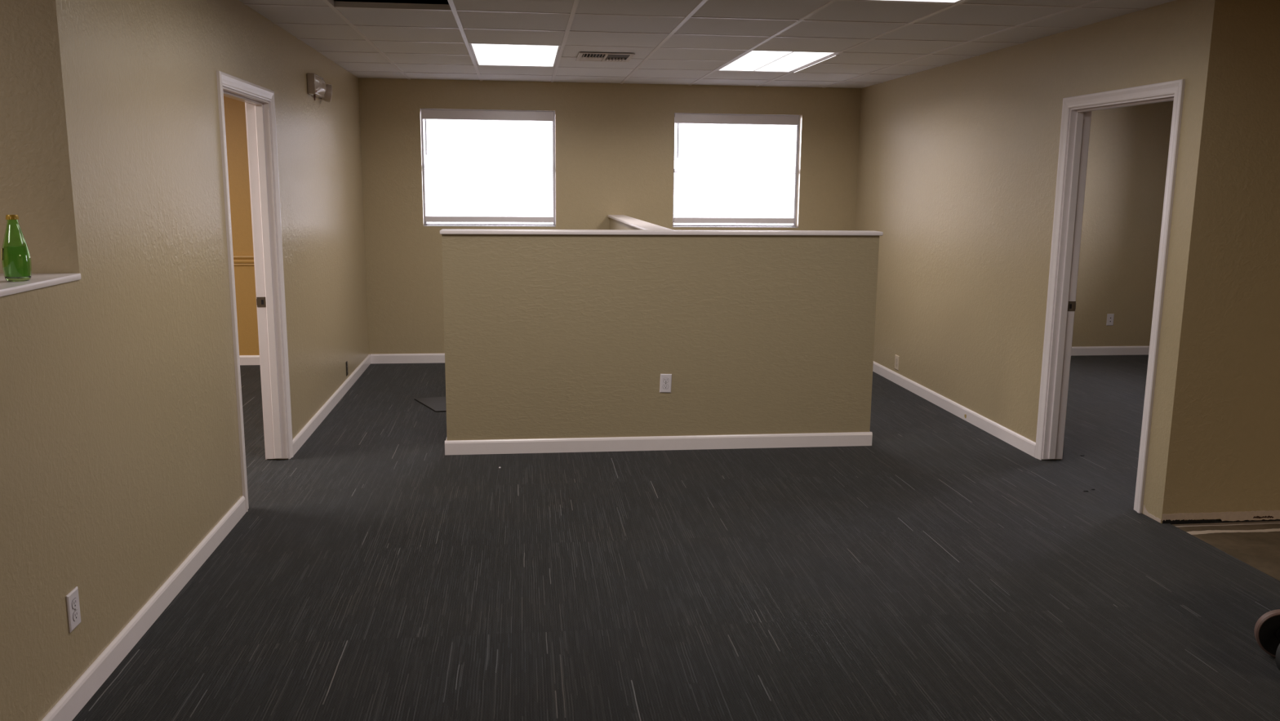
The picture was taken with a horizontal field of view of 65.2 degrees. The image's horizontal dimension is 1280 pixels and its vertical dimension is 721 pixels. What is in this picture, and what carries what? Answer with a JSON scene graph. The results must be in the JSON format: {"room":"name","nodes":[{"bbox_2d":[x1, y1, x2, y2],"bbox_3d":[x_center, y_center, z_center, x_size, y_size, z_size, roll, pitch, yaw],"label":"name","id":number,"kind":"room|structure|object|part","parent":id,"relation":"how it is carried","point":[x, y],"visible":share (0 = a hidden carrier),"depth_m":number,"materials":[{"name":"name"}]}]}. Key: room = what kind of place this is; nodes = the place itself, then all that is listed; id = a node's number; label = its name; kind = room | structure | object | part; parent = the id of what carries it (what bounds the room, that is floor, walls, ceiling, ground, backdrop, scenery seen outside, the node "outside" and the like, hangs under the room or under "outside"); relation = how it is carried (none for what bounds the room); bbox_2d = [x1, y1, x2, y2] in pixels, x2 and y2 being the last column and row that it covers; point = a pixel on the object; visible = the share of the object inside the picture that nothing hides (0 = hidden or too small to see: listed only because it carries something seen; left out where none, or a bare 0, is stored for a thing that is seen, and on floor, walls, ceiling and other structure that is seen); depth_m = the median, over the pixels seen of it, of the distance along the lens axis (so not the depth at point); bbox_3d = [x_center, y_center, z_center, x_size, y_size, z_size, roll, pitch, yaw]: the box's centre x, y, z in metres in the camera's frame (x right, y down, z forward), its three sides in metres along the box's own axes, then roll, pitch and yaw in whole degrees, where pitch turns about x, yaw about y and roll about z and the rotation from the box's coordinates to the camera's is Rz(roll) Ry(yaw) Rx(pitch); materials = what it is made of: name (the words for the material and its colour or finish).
{"room":"empty office","nodes":[
{"label":"empty office","id":0,"kind":"room"},
{"bbox_2d":[0,0,38,273],"bbox_3d":[-3.366,-0.425,2.960,3.010,2.950,0.120,-1,10,-7],"label":"wall","id":1,"kind":"structure","parent":0,"point":[15,198],"depth_m":3.03,"materials":[{"name":"beige paint"}]},
{"bbox_2d":[0,0,368,720],"bbox_3d":[-1.802,-0.429,3.059,0.120,2.950,11.550,-1,10,-7],"label":"wall","id":2,"kind":"structure","parent":0,"point":[120,447],"depth_m":3.56,"materials":[{"name":"beige paint"}]},
{"bbox_2d":[0,273,80,297],"bbox_3d":[-1.621,0.240,0.262,0.436,0.020,5.786,-1,10,-7],"label":"trim","id":3,"kind":"structure","parent":2,"relation":"attached to","point":[37,281],"depth_m":2.87,"materials":[{"name":"white paint"}]},
{"bbox_2d":[0,214,31,281],"bbox_3d":[-1.777,-0.320,2.846,0.073,0.187,0.072,-1,10,-7],"label":"bottle","id":4,"kind":"object","parent":3,"relation":"on","point":[16,263],"visible":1,"depth_m":2.82,"materials":[{"name":"green glass"}]},
{"bbox_2d":[65,586,80,632],"bbox_3d":[-1.722,0.757,3.045,0.008,0.117,0.075,-1,10,-7],"label":"wall outlet","id":5,"kind":"object","parent":2,"relation":"attached to","point":[73,604],"visible":1,"depth_m":3.04,"materials":[{"name":"white plastic"}]},
{"bbox_2d":[71,597,77,608],"bbox_3d":[-1.719,0.738,3.042,0.001,0.027,0.034,-1,10,-7],"label":"receptacle","id":6,"kind":"object","parent":5,"relation":"attached to","point":[74,600],"depth_m":3.04,"materials":[{"name":"white plastic"}]},
{"bbox_2d":[72,609,78,621],"bbox_3d":[-1.719,0.776,3.049,0.002,0.029,0.036,-1,10,-7],"label":"receptacle","id":7,"kind":"object","parent":5,"relation":"attached to","point":[75,612],"depth_m":3.05,"materials":[{"name":"white plastic"}]},
{"bbox_2d":[40,495,245,720],"bbox_3d":[-1.506,1.340,1.279,0.013,0.086,7.390,-1,10,-7],"label":"baseboard","id":8,"kind":"structure","parent":2,"relation":"attached to","point":[77,695],"depth_m":3.54,"materials":[{"name":"white paint"}]},
{"bbox_2d":[216,71,293,511],"bbox_3d":[-2.053,-0.374,5.220,0.155,2.090,1.023,-1,10,-7],"label":"door frame","id":9,"kind":"structure","parent":2,"relation":"in","point":[260,101],"depth_m":5.60,"materials":[{"name":"white paint"}]},
{"bbox_3d":[-2.122,-0.373,5.212,0.017,2.090,1.023,-1,10,-7],"label":"casing","id":10,"kind":"part","parent":9,"relation":"part of","materials":[{"name":"white paint"}]},
{"bbox_3d":[-2.145,-0.332,5.671,0.051,0.057,0.016,-1,10,-7],"label":"strike plate","id":11,"kind":"part","parent":9,"relation":"part of","materials":[{"name":"metal"}]},
{"bbox_2d":[306,73,332,102],"bbox_3d":[-2.141,-1.816,6.725,0.094,0.170,0.490,-1,10,-7],"label":"emergency light","id":12,"kind":"object","parent":2,"relation":"attached to","point":[317,86],"visible":1,"depth_m":6.54,"materials":[{"name":"white plastic"}]},
{"bbox_2d":[292,354,370,455],"bbox_3d":[-2.237,0.254,7.435,0.013,0.086,3.122,-1,10,-7],"label":"baseboard","id":13,"kind":"structure","parent":2,"relation":"attached to","point":[304,433],"depth_m":6.98,"materials":[{"name":"white paint"}]},
{"bbox_2d":[346,361,347,376],"bbox_3d":[-2.287,0.063,7.816,0.006,0.112,0.060,-1,10,-7],"label":"wall outlet","id":14,"kind":"object","parent":2,"relation":"attached to","point":[346,362],"visible":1,"depth_m":7.80,"materials":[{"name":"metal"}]},
{"bbox_2d":[336,0,448,4],"bbox_3d":[0.822,-1.973,3.113,11.700,0.120,11.880,-1,10,-7],"label":"ceiling","id":15,"kind":"structure","parent":0,"point":[414,2],"depth_m":7.59,"materials":[{"name":"white"}]},
{"bbox_2d":[441,217,879,439],"bbox_3d":[-0.034,-0.370,7.568,2.609,1.307,3.160,-1,10,-7],"label":"wall partition","id":16,"kind":"structure","parent":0,"point":[546,336],"depth_m":6.01,"materials":[{"name":"beige paint"}]},
{"bbox_2d":[607,214,672,230],"bbox_3d":[-0.041,-1.036,7.519,0.149,0.024,3.022,-1,10,-7],"label":"trim","id":17,"kind":"structure","parent":16,"relation":"attached to","point":[640,224],"depth_m":7.10,"materials":[{"name":"white paint"}]},
{"bbox_2d":[444,431,872,454],"bbox_3d":[0.138,0.496,6.177,2.636,0.086,0.128,-1,10,-7],"label":"baseboard","id":18,"kind":"structure","parent":16,"relation":"attached to","point":[847,438],"depth_m":6.11,"materials":[{"name":"white paint"}]},
{"bbox_2d":[440,229,883,235],"bbox_3d":[0.151,-0.762,5.964,2.635,0.024,0.155,-1,10,-7],"label":"trim","id":19,"kind":"structure","parent":16,"relation":"attached to","point":[533,232],"depth_m":5.90,"materials":[{"name":"white paint"}]},
{"bbox_2d":[659,373,671,392],"bbox_3d":[0.156,0.138,6.060,0.074,0.117,0.008,-1,10,-7],"label":"wall outlet","id":20,"kind":"object","parent":16,"relation":"attached to","point":[665,381],"visible":1,"depth_m":6.06,"materials":[{"name":"white plastic"}]},
{"bbox_2d":[662,383,668,388],"bbox_3d":[0.155,0.158,6.060,0.036,0.030,0.002,-1,10,-7],"label":"receptacle","id":21,"kind":"object","parent":20,"relation":"attached to","point":[664,385],"depth_m":6.06,"materials":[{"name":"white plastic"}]},
{"bbox_2d":[662,377,668,382],"bbox_3d":[0.157,0.119,6.055,0.036,0.030,0.001,-1,10,-7],"label":"receptacle","id":22,"kind":"object","parent":20,"relation":"attached to","point":[664,380],"depth_m":6.05,"materials":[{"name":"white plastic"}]},
{"bbox_2d":[71,354,1279,720],"bbox_3d":[0.791,1.059,3.680,11.600,0.150,11.850,-1,10,-7],"label":"floor","id":23,"kind":"structure","parent":0,"point":[939,568],"depth_m":4.06,"materials":[{"name":"carpet"}]},
{"bbox_2d":[414,395,446,412],"bbox_3d":[-1.308,0.312,7.378,0.619,0.007,0.506,-3,11,-22],"label":"floor mat","id":24,"kind":"object","parent":23,"relation":"on","point":[437,404],"visible":0.36,"depth_m":7.35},
{"bbox_2d":[1253,608,1279,671],"bbox_3d":[2.450,0.932,3.226,0.688,0.284,0.740,-1,10,-7],"label":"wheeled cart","id":25,"kind":"object","parent":23,"relation":"on","point":[1267,628],"visible":1,"depth_m":3.46,"materials":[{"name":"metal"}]},
{"bbox_2d":[223,78,1173,355],"bbox_3d":[0.129,-1.471,9.100,11.400,2.950,0.180,-1,10,-7],"label":"wall","id":26,"kind":"structure","parent":0,"point":[614,142],"depth_m":8.94,"materials":[{"name":"beige paint"}]},
{"bbox_2d":[233,254,254,266],"bbox_3d":[-4.026,-0.859,8.611,2.999,0.095,0.022,-1,10,-7],"label":"chair rail","id":27,"kind":"object","parent":26,"relation":"attached to","point":[238,260],"depth_m":8.68,"materials":[{"name":"yellow paint"}]},
{"bbox_2d":[239,355,259,364],"bbox_3d":[-4.034,0.004,8.767,2.999,0.086,0.013,-1,10,-7],"label":"baseboard","id":28,"kind":"structure","parent":26,"relation":"attached to","point":[244,359],"depth_m":8.83,"materials":[{"name":"white paint"}]},
{"bbox_2d":[370,353,444,363],"bbox_3d":[-1.348,-0.027,9.080,2.140,0.086,0.013,-1,10,-7],"label":"baseboard","id":29,"kind":"structure","parent":26,"relation":"attached to","point":[379,357],"depth_m":8.99,"materials":[{"name":"white paint"}]},
{"bbox_2d":[421,111,555,226],"bbox_3d":[-1.334,-1.697,8.861,1.162,1.010,0.130,-1,10,-7],"label":"window","id":30,"kind":"structure","parent":26,"relation":"in","point":[553,121],"depth_m":8.92,"materials":[{"name":"metal"}]},
{"bbox_2d":[421,108,553,222],"bbox_3d":[-1.331,-1.708,8.821,1.140,0.971,0.046,-1,10,-7],"label":"window blind","id":31,"kind":"object","parent":30,"relation":"attached to","point":[480,165],"visible":1,"depth_m":8.82,"materials":[{"name":"white plastic"}]},
{"bbox_3d":[-1.330,-1.693,8.811,0.774,0.922,0.001,-1,10,-7],"label":"ladder cord","id":32,"kind":"part","parent":31,"relation":"part of","materials":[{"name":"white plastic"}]},
{"bbox_3d":[-1.335,-1.254,8.903,1.128,0.050,0.024,-1,10,-7],"label":"rail","id":33,"kind":"part","parent":31,"relation":"part of","materials":[{"name":"white plastic"}]},
{"bbox_3d":[-1.335,-1.199,8.925,1.162,0.008,0.084,-1,10,-7],"label":"sill","id":34,"kind":"part","parent":30,"relation":"part of","materials":[{"name":"stone"}]},
{"bbox_2d":[672,116,799,227],"bbox_3d":[0.873,-1.722,9.119,1.165,1.010,0.130,-1,10,-7],"label":"window","id":35,"kind":"structure","parent":26,"relation":"in","point":[793,225],"depth_m":9.18,"materials":[{"name":"metal"}]},
{"bbox_3d":[0.871,-1.224,9.183,1.165,0.008,0.084,-1,10,-7],"label":"sill","id":36,"kind":"part","parent":35,"relation":"part of","materials":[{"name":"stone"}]},
{"bbox_2d":[673,113,799,223],"bbox_3d":[0.866,-1.733,9.077,1.133,0.971,0.046,-1,10,-7],"label":"window blind","id":37,"kind":"object","parent":35,"relation":"attached to","point":[729,168],"visible":1,"depth_m":9.08,"materials":[{"name":"white plastic"}]},
{"bbox_3d":[0.862,-1.280,9.160,1.121,0.050,0.024,-1,10,-7],"label":"rail","id":38,"kind":"part","parent":37,"relation":"part of","materials":[{"name":"white plastic"}]},
{"bbox_3d":[0.868,-1.718,9.068,0.769,0.922,0.001,-1,10,-7],"label":"ladder cord","id":39,"kind":"part","parent":37,"relation":"part of","materials":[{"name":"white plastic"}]},
{"bbox_2d":[1071,346,1149,355],"bbox_3d":[3.942,-0.088,9.698,3.700,0.086,0.013,-1,10,-7],"label":"baseboard","id":40,"kind":"structure","parent":26,"relation":"attached to","point":[1080,350],"depth_m":9.77,"materials":[{"name":"white paint"}]},
{"bbox_2d":[1106,313,1114,325],"bbox_3d":[4.569,-0.396,9.721,0.070,0.115,0.008,-1,10,-7],"label":"wall outlet","id":41,"kind":"object","parent":26,"relation":"attached to","point":[1110,317],"visible":1,"depth_m":9.72,"materials":[{"name":"white plastic"}]},
{"bbox_2d":[239,0,1175,88],"bbox_3d":[0.819,-1.454,3.189,11.392,0.031,11.550,-1,10,-7],"label":"ceiling","id":42,"kind":"structure","parent":0,"point":[672,42],"depth_m":5.83,"materials":[{"name":"tile"}]},
{"bbox_2d":[469,44,560,66],"bbox_3d":[-0.867,-2.164,6.971,0.584,0.088,1.193,-1,10,-7],"label":"ceiling light","id":43,"kind":"object","parent":42,"relation":"attached to","point":[500,55],"visible":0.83,"depth_m":6.93,"materials":[{"name":"metal"}]},
{"bbox_2d":[575,52,635,62],"bbox_3d":[-0.246,-2.100,6.956,0.377,0.016,0.440,-1,10,-7],"label":"ceiling vent","id":44,"kind":"object","parent":42,"relation":"in","point":[582,56],"visible":1,"depth_m":6.93,"materials":[{"name":"white metal"}]},
{"bbox_2d":[716,50,839,72],"bbox_3d":[0.961,-2.177,7.186,0.607,0.106,1.193,-1,10,-7],"label":"ceiling light","id":45,"kind":"object","parent":42,"relation":"attached to","point":[753,60],"visible":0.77,"depth_m":7.14,"materials":[{"name":"metal"}]},
{"bbox_2d":[865,0,962,3],"bbox_3d":[1.304,-1.659,4.202,0.584,0.088,1.193,-1,10,-7],"label":"ceiling light","id":46,"kind":"object","parent":42,"relation":"attached to","point":[917,1],"visible":1,"depth_m":4.78,"materials":[{"name":"metal"}]},
{"bbox_2d":[900,0,958,2],"bbox_3d":[1.304,-1.619,4.208,0.554,0.002,1.163,-1,10,-7],"label":"diffuser","id":47,"kind":"object","parent":46,"relation":"attached to","point":[918,1],"depth_m":4.79,"materials":[{"name":"white"}]},
{"bbox_2d":[854,0,1239,523],"bbox_3d":[2.330,-1.070,6.925,0.120,2.950,4.725,-1,10,-7],"label":"wall","id":48,"kind":"structure","parent":0,"point":[957,162],"depth_m":6.30,"materials":[{"name":"beige paint"}]},
{"bbox_2d":[894,354,899,370],"bbox_3d":[2.121,0.016,8.268,0.008,0.118,0.085,-1,10,-7],"label":"wall outlet","id":49,"kind":"object","parent":48,"relation":"attached to","point":[896,357],"visible":1,"depth_m":8.26,"materials":[{"name":"beige plastic"}]},
{"bbox_2d":[872,360,1035,457],"bbox_3d":[2.180,0.237,7.753,0.014,0.086,3.520,-1,10,-7],"label":"baseboard","id":50,"kind":"structure","parent":48,"relation":"attached to","point":[1018,441],"depth_m":7.04,"materials":[{"name":"white paint"}]},
{"bbox_2d":[1034,79,1185,513],"bbox_3d":[2.522,-0.361,5.346,0.155,2.101,1.046,-1,10,-7],"label":"door frame","id":51,"kind":"structure","parent":48,"relation":"in","point":[1076,117],"depth_m":5.69,"materials":[{"name":"white paint"}]},
{"bbox_3d":[2.507,-0.316,5.819,0.051,0.057,0.016,-1,10,-7],"label":"strike plate","id":52,"kind":"part","parent":51,"relation":"part of","materials":[{"name":"metal"}]},
{"bbox_3d":[2.591,-0.362,5.354,0.017,2.101,1.046,-1,10,-7],"label":"casing","id":53,"kind":"part","parent":51,"relation":"part of","materials":[{"name":"white paint"}]},
{"bbox_2d":[1142,504,1160,522],"bbox_3d":[2.522,0.754,4.927,0.002,0.046,0.139,-1,10,-7],"label":"trim","id":54,"kind":"structure","parent":48,"relation":"attached to","point":[1145,512],"depth_m":4.94,"materials":[{"name":"paint"}]},
{"bbox_2d":[1184,0,1279,519],"bbox_3d":[4.500,-0.701,4.894,3.711,2.938,0.120,-1,10,-7],"label":"wall","id":55,"kind":"structure","parent":0,"point":[1235,462],"depth_m":4.71,"materials":[{"name":"beige paint"}]},
{"bbox_2d":[1162,519,1212,523],"bbox_3d":[2.667,0.780,4.873,0.260,0.020,0.001,-1,10,-7],"label":"trim","id":56,"kind":"structure","parent":55,"relation":"attached to","point":[1166,521],"depth_m":4.87,"materials":[{"name":"black"}]},
{"bbox_2d":[1162,510,1279,520],"bbox_3d":[2.897,0.762,4.899,0.727,0.049,0.002,-1,10,-7],"label":"trim","id":57,"kind":"structure","parent":55,"relation":"attached to","point":[1238,515],"depth_m":4.90,"materials":[{"name":"paint"}]},
{"bbox_2d":[1253,515,1273,518],"bbox_3d":[3.065,0.769,4.918,0.110,0.015,0.001,-1,10,-7],"label":"trim","id":58,"kind":"structure","parent":55,"relation":"attached to","point":[1257,517],"depth_m":4.92,"materials":[{"name":"black"}]}
]}

